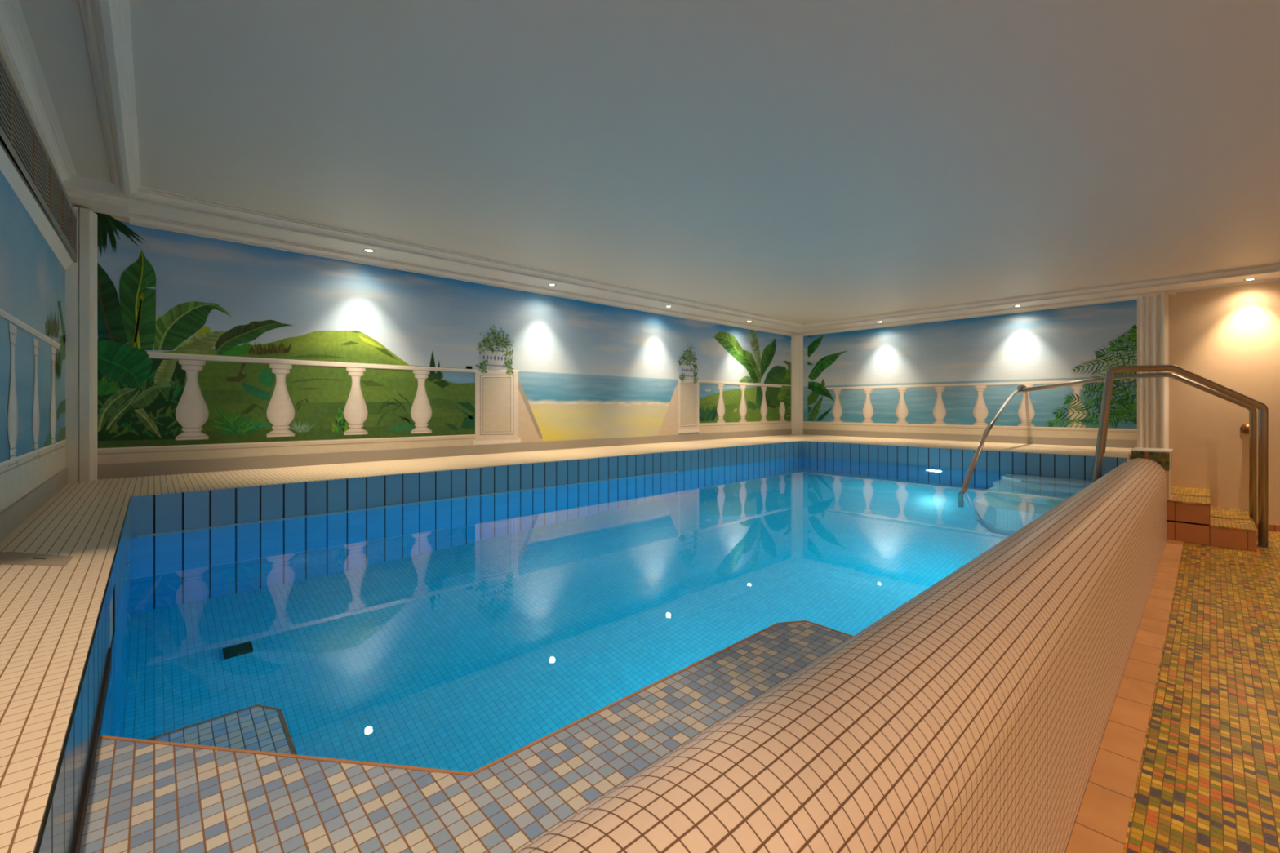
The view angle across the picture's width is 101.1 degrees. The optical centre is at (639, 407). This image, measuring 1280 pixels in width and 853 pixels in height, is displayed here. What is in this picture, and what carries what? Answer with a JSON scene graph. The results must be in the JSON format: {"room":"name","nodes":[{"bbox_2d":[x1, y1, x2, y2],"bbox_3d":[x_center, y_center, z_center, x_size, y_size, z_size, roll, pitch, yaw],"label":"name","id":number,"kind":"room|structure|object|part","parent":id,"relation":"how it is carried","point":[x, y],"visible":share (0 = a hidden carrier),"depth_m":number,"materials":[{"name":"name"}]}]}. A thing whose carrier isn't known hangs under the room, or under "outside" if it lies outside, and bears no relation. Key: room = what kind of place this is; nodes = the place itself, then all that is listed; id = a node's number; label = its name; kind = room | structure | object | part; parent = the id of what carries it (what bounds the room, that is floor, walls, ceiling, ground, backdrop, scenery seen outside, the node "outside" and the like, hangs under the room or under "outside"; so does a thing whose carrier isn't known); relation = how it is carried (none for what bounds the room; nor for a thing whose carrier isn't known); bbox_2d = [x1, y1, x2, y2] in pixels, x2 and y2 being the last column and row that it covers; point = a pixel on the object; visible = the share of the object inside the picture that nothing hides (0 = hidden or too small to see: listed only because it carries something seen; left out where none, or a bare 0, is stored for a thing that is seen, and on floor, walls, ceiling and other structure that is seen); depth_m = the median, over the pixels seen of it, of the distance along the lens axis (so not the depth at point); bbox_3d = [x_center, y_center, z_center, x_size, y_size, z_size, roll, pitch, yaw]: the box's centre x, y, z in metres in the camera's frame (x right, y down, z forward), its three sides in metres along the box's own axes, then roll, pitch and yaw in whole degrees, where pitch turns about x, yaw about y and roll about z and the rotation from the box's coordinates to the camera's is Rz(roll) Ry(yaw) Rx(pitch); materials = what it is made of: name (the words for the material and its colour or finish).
{"room":"indoor swimming pool","nodes":[
{"label":"indoor swimming pool","id":0,"kind":"room"},
{"bbox_2d":[0,45,29,113],"bbox_3d":[-1.283,-0.065,0.646,0.150,2.970,7.790,0,0,-43],"label":"wall","id":1,"kind":"structure","parent":0,"point":[1,50],"depth_m":2.12,"materials":[{"name":"beige paint"}]},
{"bbox_2d":[0,169,66,511],"bbox_3d":[-1.866,-0.265,1.390,0.003,1.330,5.774,0,0,-43],"label":"wall mural","id":2,"kind":"object","parent":1,"relation":"attached to","point":[33,439],"visible":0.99,"depth_m":2.42,"materials":[{"name":"paint"}]},
{"bbox_3d":[-1.747,-0.366,1.262,0.001,0.046,5.425,0,0,-43],"label":"rail","id":3,"kind":"part","parent":2,"relation":"part of","materials":[{"name":"paint"}]},
{"bbox_2d":[0,52,76,270],"bbox_3d":[-1.851,-1.088,1.381,0.053,0.376,5.740,0,0,-42],"label":"air vent","id":4,"kind":"object","parent":1,"relation":"in","point":[25,162],"visible":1,"depth_m":2.38,"materials":[{"name":"grey metal"}]},
{"bbox_2d":[0,0,141,217],"bbox_3d":[-1.145,-1.405,0.875,0.365,0.110,7.640,0,0,-43],"label":"trim","id":5,"kind":"structure","parent":1,"relation":"attached to","point":[107,23],"depth_m":2.32,"materials":[{"name":"white paint"}]},
{"bbox_2d":[109,214,129,222],"bbox_3d":[-0.537,-0.065,6.737,9.610,2.970,0.150,0,0,-43],"label":"wall","id":6,"kind":"structure","parent":0,"point":[117,218],"depth_m":3.73,"materials":[{"name":"beige paint"}]},
{"bbox_2d":[65,206,97,483],"bbox_3d":[-3.771,-0.415,3.555,0.140,1.830,0.140,0,0,-43],"label":"trim","id":7,"kind":"structure","parent":6,"relation":"attached to","point":[81,277],"depth_m":3.51,"materials":[{"name":"white paint"}]},
{"bbox_2d":[93,212,791,464],"bbox_3d":[-0.403,-0.469,6.756,9.373,1.803,0.005,0,0,-43],"label":"wall mural","id":8,"kind":"object","parent":6,"relation":"attached to","point":[207,348],"visible":0.98,"depth_m":4.83,"materials":[{"name":"paint"}]},
{"bbox_3d":[-2.656,-0.380,4.675,2.518,0.047,0.001,0,0,-43],"label":"rail","id":9,"kind":"part","parent":8,"relation":"part of","materials":[{"name":"paint"}]},
{"bbox_3d":[1.948,-0.382,8.925,2.882,0.060,0.001,0,0,-43],"label":"rail","id":10,"kind":"part","parent":8,"relation":"part of","materials":[{"name":"paint"}]},
{"bbox_2d":[0,428,1137,542],"bbox_3d":[2.105,0.449,3.875,9.210,0.103,7.640,0,0,-43],"label":"baseboard","id":11,"kind":"structure","parent":6,"relation":"attached to","point":[12,517],"depth_m":4.96,"materials":[{"name":"grey paint"}]},
{"bbox_2d":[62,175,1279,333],"bbox_3d":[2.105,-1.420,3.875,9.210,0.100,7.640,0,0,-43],"label":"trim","id":12,"kind":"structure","parent":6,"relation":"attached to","point":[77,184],"depth_m":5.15,"materials":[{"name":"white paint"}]},
{"bbox_2d":[128,212,1279,336],"bbox_3d":[2.215,-1.340,3.977,8.910,0.064,7.640,0,0,-43],"label":"trim","id":13,"kind":"structure","parent":6,"relation":"attached to","point":[135,219],"depth_m":5.75,"materials":[{"name":"white paint"}]},
{"bbox_2d":[363,248,374,252],"bbox_3d":[-2.364,-1.367,4.589,0.093,0.006,0.093,0,0,-43],"label":"recessed light","id":14,"kind":"object","parent":13,"relation":"in","point":[366,250],"visible":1,"depth_m":4.58,"materials":[{"name":"metal"}]},
{"bbox_2d":[791,334,803,434],"bbox_3d":[2.893,-0.415,9.693,0.160,1.830,0.160,0,0,-43],"label":"trim","id":15,"kind":"structure","parent":6,"relation":"attached to","point":[797,341],"depth_m":9.68,"materials":[{"name":"white paint"}]},
{"bbox_2d":[0,434,1133,852],"bbox_3d":[1.358,0.910,4.684,9.210,0.820,5.440,0,0,-43],"label":"deck","id":16,"kind":"object","parent":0,"point":[50,615],"visible":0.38,"depth_m":1.54,"materials":[{"name":"beige tile"}]},
{"bbox_2d":[0,551,72,566],"bbox_3d":[-2.007,0.499,1.722,0.423,0.003,0.115,0,0,12],"label":"lid","id":17,"kind":"object","parent":16,"relation":"on","point":[6,557],"visible":1,"depth_m":1.72,"materials":[{"name":"beige plastic"}]},
{"bbox_2d":[39,440,1126,852],"bbox_3d":[1.025,1.345,3.961,7.320,1.681,3.830,0,0,-43],"label":"swimming pool","id":18,"kind":"object","parent":16,"relation":"in","point":[162,513],"visible":0.1,"depth_m":3.73,"materials":[{"name":"blue ceramic"}]},
{"bbox_2d":[79,620,853,852],"bbox_3d":[-0.224,1.455,1.377,1.733,1.456,1.018,0,0,-43],"label":"ledge","id":19,"kind":"object","parent":18,"relation":"on","point":[146,796],"visible":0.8,"depth_m":1.02,"materials":[{"name":"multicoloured tile"}]},
{"bbox_2d":[99,456,1094,772],"bbox_3d":[0.948,1.475,4.133,7.260,1.480,3.533,0,0,-43],"label":"pool water","id":20,"kind":"object","parent":18,"relation":"in","point":[460,634],"visible":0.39,"depth_m":2.05,"materials":[{"name":"blue liquid"}]},
{"bbox_2d":[515,457,1166,852],"bbox_3d":[2.361,1.351,2.824,7.500,1.668,0.366,0,0,-43],"label":"ledge","id":21,"kind":"object","parent":18,"relation":"on","point":[972,716],"visible":0.91,"depth_m":1.05,"materials":[{"name":"beige tile"}]},
{"bbox_2d":[960,384,1026,491],"bbox_3d":[4.032,0.567,5.862,0.112,1.735,3.689,0,0,43],"label":"pool handrail","id":22,"kind":"object","parent":18,"relation":"attached to","point":[967,478],"visible":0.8,"depth_m":5.16,"materials":[{"name":"metal"}]},
{"bbox_2d":[18,0,1279,323],"bbox_3d":[2.105,-1.510,3.875,9.510,0.120,7.940,0,0,-43],"label":"ceiling","id":23,"kind":"structure","parent":0,"point":[800,161],"depth_m":2.71,"materials":[{"name":"paint"}]},
{"bbox_2d":[803,299,1137,439],"bbox_3d":[4.560,-0.460,8.002,0.003,1.720,4.646,0,0,-43],"label":"wall mural","id":24,"kind":"object","parent":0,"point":[950,376],"visible":0.96,"depth_m":7.61,"materials":[{"name":"paint"}]},
{"bbox_3d":[4.682,-0.332,7.870,0.001,0.040,4.054,0,0,-43],"label":"rail","id":25,"kind":"part","parent":24,"relation":"part of","materials":[{"name":"paint"}]},
{"bbox_2d":[1123,528,1279,852],"bbox_3d":[3.783,1.345,2.057,9.210,0.050,2.690,0,0,-43],"label":"floor","id":26,"kind":"structure","parent":0,"point":[1208,780],"depth_m":2.23,"materials":[{"name":"multicoloured tile"}]},
{"bbox_2d":[1065,539,1183,852],"bbox_3d":[2.403,1.317,2.534,7.830,0.006,0.114,0,0,-43],"label":"terracotta border","id":27,"kind":"object","parent":26,"relation":"on","point":[1102,820],"visible":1,"depth_m":2.10,"materials":[{"name":"orange tile"}]},
{"bbox_2d":[1022,372,1257,537],"bbox_3d":[5.422,0.467,5.895,0.807,1.704,2.022,0,0,-43],"label":"stair handrail","id":28,"kind":"object","parent":26,"relation":"on","point":[1252,411],"visible":0.7,"depth_m":5.48,"materials":[{"name":"metal"}]},
{"bbox_3d":[5.266,0.086,5.943,0.642,0.862,0.052,0,0,-42],"label":"post","id":29,"kind":"part","parent":28,"relation":"part of","materials":[{"name":"metal"}]},
{"bbox_2d":[1090,364,1273,548],"bbox_3d":[5.231,0.449,5.139,1.469,1.740,0.136,0,0,14],"label":"stair handrail","id":30,"kind":"object","parent":26,"relation":"on","point":[1263,411],"visible":0.89,"depth_m":5.04,"materials":[{"name":"metal"}]},
{"bbox_2d":[1166,485,1257,551],"bbox_3d":[5.853,1.014,5.585,1.381,0.609,0.853,0,0,-43],"label":"stairs","id":31,"kind":"structure","parent":26,"relation":"on","point":[1190,517],"depth_m":5.12,"materials":[{"name":"tile"}]},
{"bbox_2d":[1130,447,1173,500],"bbox_3d":[5.326,0.679,5.473,0.468,0.482,0.294,0,0,-43],"label":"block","id":32,"kind":"object","parent":31,"relation":"on","point":[1162,457],"visible":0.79,"depth_m":5.28,"materials":[{"name":"beige paint"}]},
{"bbox_2d":[1168,280,1279,525],"bbox_3d":[5.594,-0.065,6.995,0.150,2.970,7.790,0,0,-43],"label":"wall","id":33,"kind":"structure","parent":0,"point":[1228,337],"depth_m":5.87,"materials":[{"name":"beige paint"}]},
{"bbox_2d":[1137,290,1168,448],"bbox_3d":[6.110,-0.435,6.273,0.070,1.870,0.270,0,0,-43],"label":"trim","id":34,"kind":"structure","parent":33,"relation":"attached to","point":[1153,312],"depth_m":6.26,"materials":[{"name":"white paint"}]},
{"bbox_2d":[1240,423,1248,434],"bbox_3d":[6.611,0.235,5.722,0.080,0.110,0.110,0,0,-43],"label":"wall fitting","id":35,"kind":"object","parent":33,"relation":"attached to","point":[1244,428],"visible":0.53,"depth_m":5.72,"materials":[{"name":"gold metal"}]},
{"bbox_2d":[1257,523,1279,531],"bbox_3d":[7.373,1.288,4.948,0.012,0.065,2.070,0,0,-43],"label":"baseboard","id":36,"kind":"structure","parent":33,"relation":"attached to","point":[1271,527],"depth_m":5.61,"materials":[{"name":"ceramic"}]}
]}

